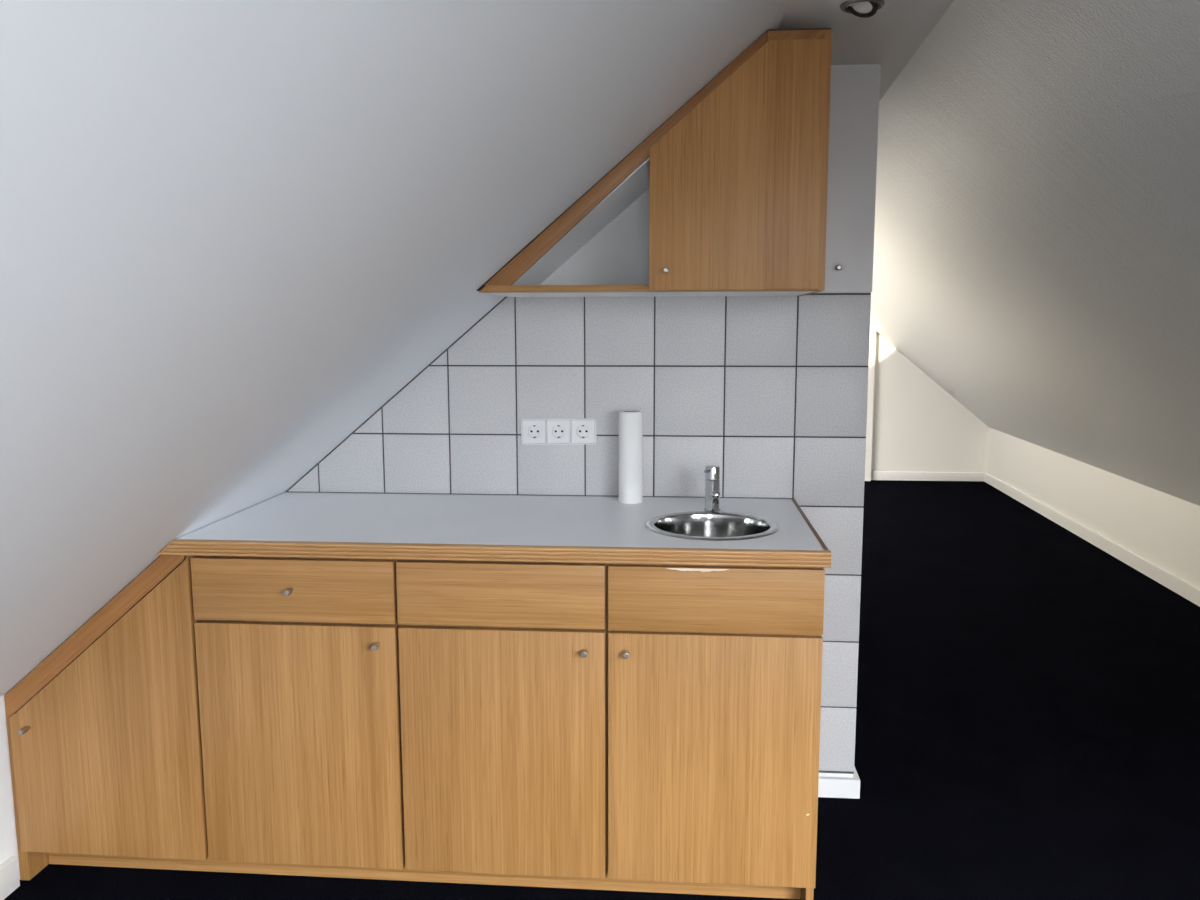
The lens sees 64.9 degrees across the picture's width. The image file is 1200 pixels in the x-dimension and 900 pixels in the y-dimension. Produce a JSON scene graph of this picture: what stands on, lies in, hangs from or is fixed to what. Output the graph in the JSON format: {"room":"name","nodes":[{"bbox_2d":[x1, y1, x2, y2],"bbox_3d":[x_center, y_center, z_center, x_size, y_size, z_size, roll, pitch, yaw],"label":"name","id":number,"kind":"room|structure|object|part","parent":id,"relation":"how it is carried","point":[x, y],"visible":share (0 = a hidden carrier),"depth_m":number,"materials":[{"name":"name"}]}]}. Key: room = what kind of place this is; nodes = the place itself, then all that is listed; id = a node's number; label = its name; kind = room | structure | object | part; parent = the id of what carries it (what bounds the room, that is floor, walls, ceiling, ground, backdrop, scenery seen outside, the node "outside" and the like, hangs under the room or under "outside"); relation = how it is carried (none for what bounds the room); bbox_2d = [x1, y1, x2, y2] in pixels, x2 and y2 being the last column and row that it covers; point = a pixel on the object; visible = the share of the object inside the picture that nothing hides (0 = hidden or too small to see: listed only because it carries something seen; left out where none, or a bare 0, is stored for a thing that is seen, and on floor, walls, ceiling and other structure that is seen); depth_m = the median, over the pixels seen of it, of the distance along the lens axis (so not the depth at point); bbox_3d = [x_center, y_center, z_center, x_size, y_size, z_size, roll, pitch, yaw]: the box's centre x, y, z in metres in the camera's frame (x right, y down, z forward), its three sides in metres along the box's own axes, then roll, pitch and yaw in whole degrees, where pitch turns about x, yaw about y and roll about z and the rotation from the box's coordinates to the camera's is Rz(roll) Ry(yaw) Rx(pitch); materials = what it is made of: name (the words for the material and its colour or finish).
{"room":"attic kitchenette","nodes":[
{"label":"attic kitchenette","id":0,"kind":"room"},
{"bbox_2d":[0,694,19,878],"bbox_3d":[-1.422,0.685,3.596,0.100,0.490,10.480,1,8,5],"label":"wall","id":1,"kind":"structure","parent":0,"point":[8,837],"depth_m":2.34,"materials":[{"name":"white paint"}]},
{"bbox_2d":[0,857,19,899],"bbox_3d":[-1.627,1.316,0.414,0.019,0.078,3.953,1,8,5],"label":"baseboard","id":2,"kind":"structure","parent":1,"relation":"attached to","point":[9,870],"depth_m":2.33,"materials":[{"name":"white"}]},
{"bbox_2d":[0,0,787,696],"bbox_3d":[-0.508,-0.359,3.382,2.133,1.838,10.480,1,8,5],"label":"ceiling","id":3,"kind":"structure","parent":0,"point":[232,232],"depth_m":1.16,"materials":[{"name":"white paint"}]},
{"bbox_2d":[286,64,878,777],"bbox_3d":[-0.311,-0.055,3.072,2.187,2.091,0.620,1,8,5],"label":"wall","id":4,"kind":"structure","parent":0,"point":[771,392],"depth_m":2.71,"materials":[{"name":"white tile"}]},
{"bbox_2d":[521,418,596,444],"bbox_3d":[-0.119,-0.054,2.736,0.219,0.076,0.011,0,8,5],"label":"power outlet","id":5,"kind":"object","parent":4,"relation":"attached to","point":[552,431],"visible":1,"depth_m":2.73,"materials":[{"name":"white plastic"}]},
{"bbox_2d":[523,420,545,442],"bbox_3d":[-0.190,-0.054,2.742,0.067,0.067,0.010,1,8,5],"label":"socket","id":6,"kind":"object","parent":5,"relation":"attached to","point":[532,429],"depth_m":2.74,"materials":[{"name":"white plastic"}]},
{"bbox_2d":[547,420,570,442],"bbox_3d":[-0.120,-0.054,2.736,0.067,0.067,0.010,1,8,5],"label":"socket","id":7,"kind":"object","parent":5,"relation":"attached to","point":[558,431],"depth_m":2.73,"materials":[{"name":"white plastic"}]},
{"bbox_2d":[571,420,594,442],"bbox_3d":[-0.049,-0.054,2.730,0.067,0.067,0.010,1,8,5],"label":"socket","id":8,"kind":"object","parent":5,"relation":"attached to","point":[582,431],"depth_m":2.73,"materials":[{"name":"white plastic"}]},
{"bbox_2d":[476,28,831,296],"bbox_3d":[0.129,-0.696,2.401,0.833,0.591,0.464,1,8,5],"label":"upper cabinet","id":9,"kind":"object","parent":4,"relation":"attached to","point":[736,178],"visible":1,"depth_m":2.20,"materials":[{"name":"brown wood"}]},
{"bbox_3d":[0.079,-0.704,2.438,0.686,0.562,0.395,1,8,5],"label":"slope panel","id":10,"kind":"part","parent":9,"relation":"part of","materials":[{"name":"white paint"}]},
{"bbox_3d":[0.129,-0.416,2.473,0.807,0.016,0.395,1,8,5],"label":"panel","id":11,"kind":"part","parent":9,"relation":"part of","materials":[{"name":"brown wood"}]},
{"bbox_3d":[0.155,-0.422,2.215,0.014,0.014,0.030,1,8,5],"label":"knob","id":12,"kind":"part","parent":9,"relation":"part of","materials":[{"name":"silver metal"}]},
{"bbox_3d":[0.317,-0.656,2.195,0.402,0.558,0.018,1,8,5],"label":"door","id":13,"kind":"part","parent":9,"relation":"part of","materials":[{"name":"brown wood"}]},
{"bbox_3d":[0.464,-0.970,2.361,0.129,0.031,0.416,1,8,5],"label":"panel","id":14,"kind":"part","parent":9,"relation":"part of","materials":[{"name":"brown wood"}]},
{"bbox_3d":[0.538,-0.694,2.391,0.016,0.587,0.416,1,8,5],"label":"panel","id":15,"kind":"part","parent":9,"relation":"part of","materials":[{"name":"brown wood"}]},
{"bbox_2d":[818,766,859,798],"bbox_3d":[0.673,0.996,2.867,0.206,0.058,0.131,1,8,5],"label":"baseboard","id":16,"kind":"structure","parent":4,"relation":"attached to","point":[829,787],"depth_m":2.80,"materials":[{"name":"white paint"}]},
{"bbox_2d":[817,65,879,292],"bbox_3d":[0.657,-0.736,2.575,0.194,0.602,0.038,1,8,5],"label":"upper cabinet","id":17,"kind":"object","parent":4,"relation":"attached to","point":[854,90],"visible":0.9,"depth_m":2.58,"materials":[{"name":"white paint"}]},
{"bbox_2d":[4,480,1199,899],"bbox_3d":[0.858,0.988,3.448,4.900,0.080,10.680,1,8,5],"label":"floor","id":18,"kind":"structure","parent":0,"point":[1028,705],"depth_m":3.25,"materials":[{"name":"black carpet"}]},
{"bbox_2d":[4,555,207,880],"bbox_3d":[-1.197,0.632,2.586,0.506,0.860,0.641,1,8,5],"label":"base cabinet","id":19,"kind":"object","parent":18,"relation":"on","point":[104,733],"visible":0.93,"depth_m":2.30,"materials":[{"name":"brown wood"}]},
{"bbox_3d":[-1.403,0.683,2.300,0.014,0.014,0.030,1,8,5],"label":"knob","id":20,"kind":"part","parent":19,"relation":"part of","materials":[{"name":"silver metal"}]},
{"bbox_3d":[-1.214,0.429,2.463,0.488,0.426,0.350,1,8,5],"label":"slope rail","id":21,"kind":"part","parent":19,"relation":"part of","materials":[{"name":"brown wood"}]},
{"bbox_2d":[190,556,404,868],"bbox_3d":[-0.698,0.592,2.540,0.493,0.772,0.641,1,8,5],"label":"base cabinet","id":22,"kind":"object","parent":18,"relation":"on","point":[298,673],"visible":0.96,"depth_m":2.25,"materials":[{"name":"brown wood"}]},
{"bbox_3d":[-0.724,0.329,2.197,0.014,0.014,0.030,1,8,5],"label":"knob","id":23,"kind":"part","parent":22,"relation":"part of","materials":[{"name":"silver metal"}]},
{"bbox_3d":[-0.721,0.330,2.222,0.487,0.149,0.019,1,8,5],"label":"drawer","id":24,"kind":"part","parent":22,"relation":"part of","materials":[{"name":"brown wood"}]},
{"bbox_3d":[-0.522,0.457,2.197,0.014,0.014,0.030,1,8,5],"label":"knob","id":25,"kind":"part","parent":22,"relation":"part of","materials":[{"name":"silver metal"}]},
{"bbox_2d":[48,853,800,898],"bbox_3d":[-0.474,1.046,2.390,1.936,0.087,0.018,1,8,5],"label":"plinth","id":26,"kind":"object","parent":18,"relation":"on","point":[403,874],"visible":0.36,"depth_m":2.38,"materials":[{"name":"brown wood"}]},
{"bbox_2d":[396,559,607,878],"bbox_3d":[-0.206,0.597,2.500,0.491,0.772,0.641,1,8,5],"label":"base cabinet","id":27,"kind":"object","parent":18,"relation":"on","point":[503,665],"visible":0.94,"depth_m":2.21,"materials":[{"name":"brown wood"}]},
{"bbox_3d":[-0.230,0.334,2.182,0.484,0.149,0.019,1,8,5],"label":"drawer","id":28,"kind":"part","parent":27,"relation":"part of","materials":[{"name":"brown wood"}]},
{"bbox_3d":[-0.035,0.464,2.158,0.014,0.014,0.030,1,8,5],"label":"knob","id":29,"kind":"part","parent":27,"relation":"part of","materials":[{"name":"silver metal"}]},
{"bbox_2d":[607,563,824,899],"bbox_3d":[0.283,0.645,2.466,0.488,0.860,0.641,1,8,5],"label":"base cabinet","id":30,"kind":"object","parent":18,"relation":"on","point":[715,671],"visible":0.95,"depth_m":2.17,"materials":[{"name":"brown wood"}]},
{"bbox_2d":[157,491,831,567],"bbox_3d":[-0.238,0.192,2.458,1.552,0.038,0.646,1,8,5],"label":"countertop","id":31,"kind":"structure","parent":30,"relation":"on","point":[353,525],"depth_m":2.29,"materials":[{"name":"grey laminate"}]},
{"bbox_2d":[619,410,642,503],"bbox_3d":[0.086,0.019,2.650,0.068,0.257,0.068,1,8,5],"label":"paper roll","id":32,"kind":"object","parent":31,"relation":"on","point":[630,421],"visible":1,"depth_m":2.62,"materials":[{"name":"white paper"}]},
{"bbox_2d":[645,511,779,540],"bbox_3d":[0.279,0.258,2.361,0.332,0.150,0.332,1,8,5],"label":"sink","id":33,"kind":"object","parent":31,"relation":"in","point":[697,525],"visible":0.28,"depth_m":2.47,"materials":[{"name":"silver metal"}]},
{"bbox_3d":[0.279,0.250,2.360,0.288,0.127,0.288,1,8,5],"label":"bowl","id":34,"kind":"part","parent":33,"relation":"part of","materials":[{"name":"silver metal"}]},
{"bbox_2d":[704,465,720,511],"bbox_3d":[0.299,0.107,2.499,0.047,0.121,0.122,1,8,5],"label":"tap","id":35,"kind":"object","parent":31,"relation":"on","point":[712,472],"visible":1,"depth_m":2.52,"materials":[{"name":"silver metal"}]},
{"bbox_3d":[0.302,0.120,2.486,0.024,0.043,0.092,0,8,3],"label":"spout","id":36,"kind":"part","parent":35,"relation":"part of","materials":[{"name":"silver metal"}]},
{"bbox_3d":[0.060,0.464,2.150,0.014,0.014,0.030,1,8,5],"label":"knob","id":37,"kind":"part","parent":30,"relation":"part of","materials":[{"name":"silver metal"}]},
{"bbox_3d":[0.261,0.339,2.142,0.484,0.149,0.019,1,8,5],"label":"drawer","id":38,"kind":"part","parent":30,"relation":"part of","materials":[{"name":"brown wood"}]},
{"bbox_2d":[779,0,953,100],"bbox_3d":[0.801,-1.175,3.165,0.639,0.100,10.480,1,8,5],"label":"ceiling","id":39,"kind":"structure","parent":0,"point":[889,38],"depth_m":2.23,"materials":[{"name":"white paint"}]},
{"bbox_2d":[840,0,884,17],"bbox_3d":[0.576,-0.976,2.076,0.095,0.036,0.095,1,8,5],"label":"recessed light","id":40,"kind":"object","parent":39,"relation":"in","point":[868,8],"visible":1,"depth_m":2.07,"materials":[{"name":"silver metal"}]},
{"bbox_2d":[871,332,987,472],"bbox_3d":[1.254,-0.784,8.534,4.608,2.092,0.100,1,8,5],"label":"wall","id":41,"kind":"structure","parent":0,"point":[918,426],"depth_m":8.42,"materials":[{"name":"white paint"}]},
{"bbox_2d":[865,326,875,480],"bbox_3d":[2.302,-0.492,8.400,0.250,1.544,0.070,1,8,5],"label":"trim","id":42,"kind":"structure","parent":41,"relation":"attached to","point":[872,344],"depth_m":8.37,"materials":[{"name":"white paint"}]},
{"bbox_2d":[871,471,984,480],"bbox_3d":[2.933,0.237,8.474,1.009,0.078,0.014,1,8,5],"label":"baseboard","id":43,"kind":"structure","parent":41,"relation":"attached to","point":[875,475],"depth_m":8.46,"materials":[{"name":"white wood"}]},
{"bbox_2d":[870,0,1199,505],"bbox_3d":[1.926,-0.346,3.183,2.144,1.816,10.568,1,8,7],"label":"ceiling","id":44,"kind":"structure","parent":0,"point":[1036,257],"depth_m":2.89,"materials":[{"name":"white paint"}]},
{"bbox_2d":[986,427,1199,588],"bbox_3d":[2.874,0.725,3.247,0.100,0.488,10.491,1,8,7],"label":"wall","id":45,"kind":"structure","parent":0,"point":[1163,529],"depth_m":5.82,"materials":[{"name":"white paint"}]},
{"bbox_2d":[984,473,1199,606],"bbox_3d":[2.818,0.927,3.280,0.014,0.078,10.452,1,8,7],"label":"baseboard","id":46,"kind":"structure","parent":45,"relation":"attached to","point":[1179,586],"depth_m":5.79,"materials":[{"name":"white wood"}]}
]}

